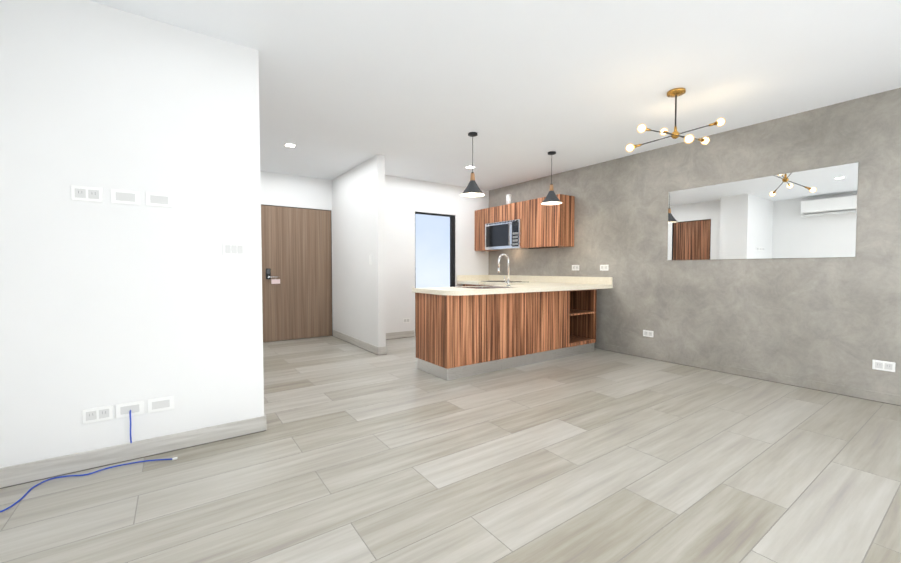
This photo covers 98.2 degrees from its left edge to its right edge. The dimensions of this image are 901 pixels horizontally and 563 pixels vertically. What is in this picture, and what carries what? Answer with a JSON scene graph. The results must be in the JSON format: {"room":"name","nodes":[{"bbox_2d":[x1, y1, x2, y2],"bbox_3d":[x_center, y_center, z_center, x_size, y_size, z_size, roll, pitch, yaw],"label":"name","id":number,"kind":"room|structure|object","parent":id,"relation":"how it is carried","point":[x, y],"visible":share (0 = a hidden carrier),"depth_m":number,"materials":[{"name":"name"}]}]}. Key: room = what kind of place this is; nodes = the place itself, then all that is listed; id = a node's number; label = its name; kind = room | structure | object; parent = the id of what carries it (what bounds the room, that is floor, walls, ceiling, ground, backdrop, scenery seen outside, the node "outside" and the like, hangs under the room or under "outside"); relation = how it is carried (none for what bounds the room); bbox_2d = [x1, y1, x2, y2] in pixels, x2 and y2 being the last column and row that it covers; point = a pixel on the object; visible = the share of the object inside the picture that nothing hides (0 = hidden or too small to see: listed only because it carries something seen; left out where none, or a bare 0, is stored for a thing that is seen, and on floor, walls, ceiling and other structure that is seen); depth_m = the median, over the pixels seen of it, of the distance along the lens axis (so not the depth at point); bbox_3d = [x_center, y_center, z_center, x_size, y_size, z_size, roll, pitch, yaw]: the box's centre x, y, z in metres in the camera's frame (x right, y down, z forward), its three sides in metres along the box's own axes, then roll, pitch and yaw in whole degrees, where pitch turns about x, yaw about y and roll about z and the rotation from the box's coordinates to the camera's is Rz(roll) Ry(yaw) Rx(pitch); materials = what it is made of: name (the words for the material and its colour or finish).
{"room":"empty living room","nodes":[
{"label":"empty living room","id":0,"kind":"room"},
{"bbox_2d":[0,0,263,467],"bbox_3d":[-1.948,-0.244,2.352,1.400,2.500,0.450,-1,2,-35],"label":"wall","id":1,"kind":"structure","parent":0,"point":[106,302],"depth_m":2.16,"materials":[{"name":"paint"}]},
{"bbox_2d":[71,185,102,201],"bbox_3d":[-1.931,-0.465,2.075,0.123,0.078,0.009,-1,2,-35],"label":"outlet","id":2,"kind":"object","parent":1,"relation":"attached to","point":[93,194],"depth_m":2.07,"materials":[{"name":"white plastic"}]},
{"bbox_2d":[111,189,139,204],"bbox_3d":[-1.803,-0.468,2.165,0.121,0.078,0.009,-1,2,-35],"label":"outlet","id":3,"kind":"object","parent":1,"relation":"attached to","point":[118,196],"depth_m":2.16,"materials":[{"name":"white plastic"}]},
{"bbox_2d":[0,413,266,488],"bbox_3d":[-1.797,0.961,2.212,1.382,0.100,0.014,-1,2,-35],"label":"baseboard","id":4,"kind":"structure","parent":1,"relation":"attached to","point":[20,474],"depth_m":2.18,"materials":[{"name":"tile"}]},
{"bbox_2d":[145,192,172,207],"bbox_3d":[-1.680,-0.471,2.251,0.125,0.078,0.009,-1,2,-35],"label":"outlet","id":5,"kind":"object","parent":1,"relation":"attached to","point":[152,199],"depth_m":2.25,"materials":[{"name":"white plastic"}]},
{"bbox_2d":[223,243,244,255],"bbox_3d":[-1.373,-0.203,2.475,0.125,0.078,0.010,-1,2,-35],"label":"light switch","id":6,"kind":"object","parent":1,"relation":"attached to","point":[233,249],"visible":1,"depth_m":2.47,"materials":[{"name":"white plastic"}]},
{"bbox_2d":[260,171,332,323],"bbox_3d":[-2.713,-0.353,5.767,2.120,2.500,0.120,-1,2,-35],"label":"wall","id":7,"kind":"structure","parent":0,"point":[280,189],"depth_m":5.93,"materials":[{"name":"white paint"}]},
{"bbox_2d":[261,204,332,341],"bbox_3d":[-2.340,-0.119,5.993,1.034,2.018,0.172,-1,2,-35],"label":"entry door","id":8,"kind":"structure","parent":7,"relation":"in","point":[296,244],"depth_m":5.96,"materials":[{"name":"brown wood"}]},
{"bbox_2d":[332,154,385,346],"bbox_3d":[-1.357,-0.348,5.596,0.100,2.500,1.720,-1,2,-35],"label":"wall","id":9,"kind":"structure","parent":0,"point":[358,232],"depth_m":5.32,"materials":[{"name":"white paint"}]},
{"bbox_2d":[333,330,379,354],"bbox_3d":[-1.400,0.853,5.597,0.012,0.100,1.732,-1,2,-35],"label":"baseboard","id":10,"kind":"structure","parent":9,"relation":"attached to","point":[369,347],"depth_m":5.44,"materials":[{"name":"tile"}]},
{"bbox_2d":[369,255,371,264],"bbox_3d":[-1.035,-0.280,5.042,0.010,0.125,0.078,-1,2,-35],"label":"light switch","id":11,"kind":"object","parent":9,"relation":"attached to","point":[370,259],"visible":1,"depth_m":5.03,"materials":[{"name":"white plastic"}]},
{"bbox_2d":[380,346,386,353],"bbox_3d":[-1.073,0.862,5.319,0.024,0.100,0.902,-1,2,-35],"label":"baseboard","id":12,"kind":"structure","parent":9,"relation":"attached to","point":[383,350],"depth_m":4.93,"materials":[{"name":"tile"}]},
{"bbox_2d":[385,175,488,332],"bbox_3d":[-0.363,-0.374,6.441,2.500,2.500,0.120,-1,2,-35],"label":"wall","id":13,"kind":"structure","parent":0,"point":[406,199],"depth_m":6.18,"materials":[{"name":"white paint"}]},
{"bbox_2d":[386,330,414,339],"bbox_3d":[-0.963,0.841,5.977,0.940,0.100,0.012,-1,2,-35],"label":"baseboard","id":14,"kind":"structure","parent":13,"relation":"attached to","point":[395,335],"depth_m":6.10,"materials":[{"name":"tile"}]},
{"bbox_2d":[403,318,409,322],"bbox_3d":[-0.694,0.615,6.160,0.125,0.078,0.009,-1,2,-35],"label":"outlet","id":15,"kind":"object","parent":13,"relation":"attached to","point":[406,320],"visible":0.42,"depth_m":6.14,"materials":[{"name":"white plastic"}]},
{"bbox_2d":[415,212,454,335],"bbox_3d":[-0.253,-0.126,6.484,0.792,1.992,0.089,-1,2,-35],"label":"door","id":16,"kind":"structure","parent":13,"relation":"in","point":[434,250],"depth_m":6.49,"materials":[{"name":"clear glass"}]},
{"bbox_2d":[0,336,900,562],"bbox_3d":[-0.259,1.025,3.642,5.900,0.120,9.450,-1,2,-35],"label":"floor","id":17,"kind":"structure","parent":0,"point":[352,453],"depth_m":2.01,"materials":[{"name":"beige tile"}]},
{"bbox_2d":[0,410,177,511],"bbox_3d":[-1.909,0.875,1.951,0.886,0.288,0.289,-1,2,-35],"label":"power cord","id":18,"kind":"object","parent":17,"relation":"on","point":[27,492],"visible":0.96,"depth_m":2.07,"materials":[{"name":"blue plastic"}]},
{"bbox_2d":[412,253,612,380],"bbox_3d":[0.852,0.303,4.667,2.573,1.260,0.745,-1,2,-35],"label":"kitchen island","id":19,"kind":"object","parent":17,"relation":"on","point":[473,325],"depth_m":4.01,"materials":[{"name":"brown wood"}]},
{"bbox_2d":[89,0,900,190],"bbox_3d":[-0.259,-1.593,3.558,5.900,0.120,9.450,-1,2,-35],"label":"ceiling","id":20,"kind":"structure","parent":0,"point":[416,89],"depth_m":2.82,"materials":[{"name":"white paint"}]},
{"bbox_2d":[284,143,295,147],"bbox_3d":[-1.835,-1.559,4.463,0.116,0.006,0.116,-1,2,-35],"label":"recessed light","id":21,"kind":"object","parent":20,"relation":"in","point":[289,145],"visible":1,"depth_m":4.47,"materials":[{"name":"white plastic"}]},
{"bbox_2d":[460,132,484,196],"bbox_3d":[0.233,-1.229,4.093,0.260,0.641,0.260,-1,2,-35],"label":"pendant light","id":22,"kind":"object","parent":20,"relation":"hanging from","point":[472,189],"visible":1,"depth_m":4.07,"materials":[{"name":"black metal"}]},
{"bbox_2d":[541,151,561,204],"bbox_3d":[1.232,-1.262,4.753,0.260,0.617,0.260,-1,2,-35],"label":"pendant light","id":23,"kind":"object","parent":20,"relation":"hanging from","point":[551,198],"visible":1,"depth_m":4.73,"materials":[{"name":"black metal"}]},
{"bbox_2d":[626,88,724,151],"bbox_3d":[1.802,-1.264,3.123,0.876,0.510,0.483,-1,2,-35],"label":"chandelier","id":24,"kind":"object","parent":20,"relation":"hanging from","point":[675,93],"visible":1,"depth_m":3.11,"materials":[{"name":"gold metal"}]},
{"bbox_2d":[489,88,900,395],"bbox_3d":[2.748,-0.307,4.321,0.150,2.500,7.170,-1,2,-35],"label":"wall","id":25,"kind":"structure","parent":0,"point":[836,321],"depth_m":3.88,"materials":[{"name":"grey concrete"}]},
{"bbox_2d":[475,209,494,251],"bbox_3d":[0.637,-0.896,6.858,0.361,0.716,0.318,-1,2,-35],"label":"upper cabinet","id":26,"kind":"object","parent":25,"relation":"attached to","point":[478,213],"depth_m":6.80,"materials":[{"name":"brown wood"}]},
{"bbox_2d":[483,202,518,249],"bbox_3d":[0.964,-0.881,6.393,0.361,0.716,0.820,-1,2,-35],"label":"upper cabinet","id":27,"kind":"object","parent":25,"relation":"attached to","point":[500,223],"depth_m":6.31,"materials":[{"name":"brown wood"}]},
{"bbox_2d":[506,194,511,203],"bbox_3d":[0.965,-1.342,6.452,0.092,0.197,0.092,-1,2,-35],"label":"vent duct","id":28,"kind":"object","parent":27,"relation":"on","point":[508,198],"visible":0.88,"depth_m":6.42,"materials":[{"name":"white plastic"}]},
{"bbox_2d":[519,199,534,248],"bbox_3d":[1.303,-0.866,5.912,0.361,0.716,0.356,-1,2,-35],"label":"upper cabinet","id":29,"kind":"object","parent":25,"relation":"attached to","point":[532,224],"depth_m":5.87,"materials":[{"name":"brown wood"}]},
{"bbox_2d":[535,194,574,248],"bbox_3d":[1.513,-0.856,5.614,0.361,0.716,0.374,-1,2,-35],"label":"upper cabinet","id":30,"kind":"object","parent":25,"relation":"attached to","point":[554,224],"depth_m":5.51,"materials":[{"name":"brown wood"}]},
{"bbox_2d":[572,265,578,269],"bbox_3d":[1.782,-0.196,5.559,0.009,0.078,0.125,-1,2,-35],"label":"outlet","id":31,"kind":"object","parent":25,"relation":"attached to","point":[574,267],"depth_m":5.56,"materials":[{"name":"white plastic"}]},
{"bbox_2d":[600,265,608,270],"bbox_3d":[2.044,-0.185,5.187,0.009,0.078,0.125,-1,2,-35],"label":"outlet","id":32,"kind":"object","parent":25,"relation":"attached to","point":[602,267],"depth_m":5.18,"materials":[{"name":"white plastic"}]},
{"bbox_2d":[643,330,653,336],"bbox_3d":[2.392,0.631,4.718,0.009,0.078,0.125,-1,2,-35],"label":"outlet","id":33,"kind":"object","parent":25,"relation":"attached to","point":[647,333],"depth_m":4.71,"materials":[{"name":"white plastic"}]},
{"bbox_2d":[606,344,900,405],"bbox_3d":[3.364,0.935,3.344,0.012,0.080,4.500,-1,2,-35],"label":"baseboard","id":34,"kind":"structure","parent":25,"relation":"attached to","point":[886,398],"depth_m":3.74,"materials":[{"name":"tile"}]},
{"bbox_2d":[667,162,858,259],"bbox_3d":[2.953,-0.618,3.880,0.009,0.790,1.530,-1,2,-35],"label":"wall mirror","id":35,"kind":"object","parent":25,"relation":"attached to","point":[811,213],"visible":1,"depth_m":3.73,"materials":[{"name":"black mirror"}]},
{"bbox_2d":[872,360,895,371],"bbox_3d":[3.497,0.681,3.148,0.009,0.078,0.125,-1,2,-35],"label":"outlet","id":36,"kind":"object","parent":25,"relation":"attached to","point":[883,365],"depth_m":3.15,"materials":[{"name":"white plastic"}]}
]}

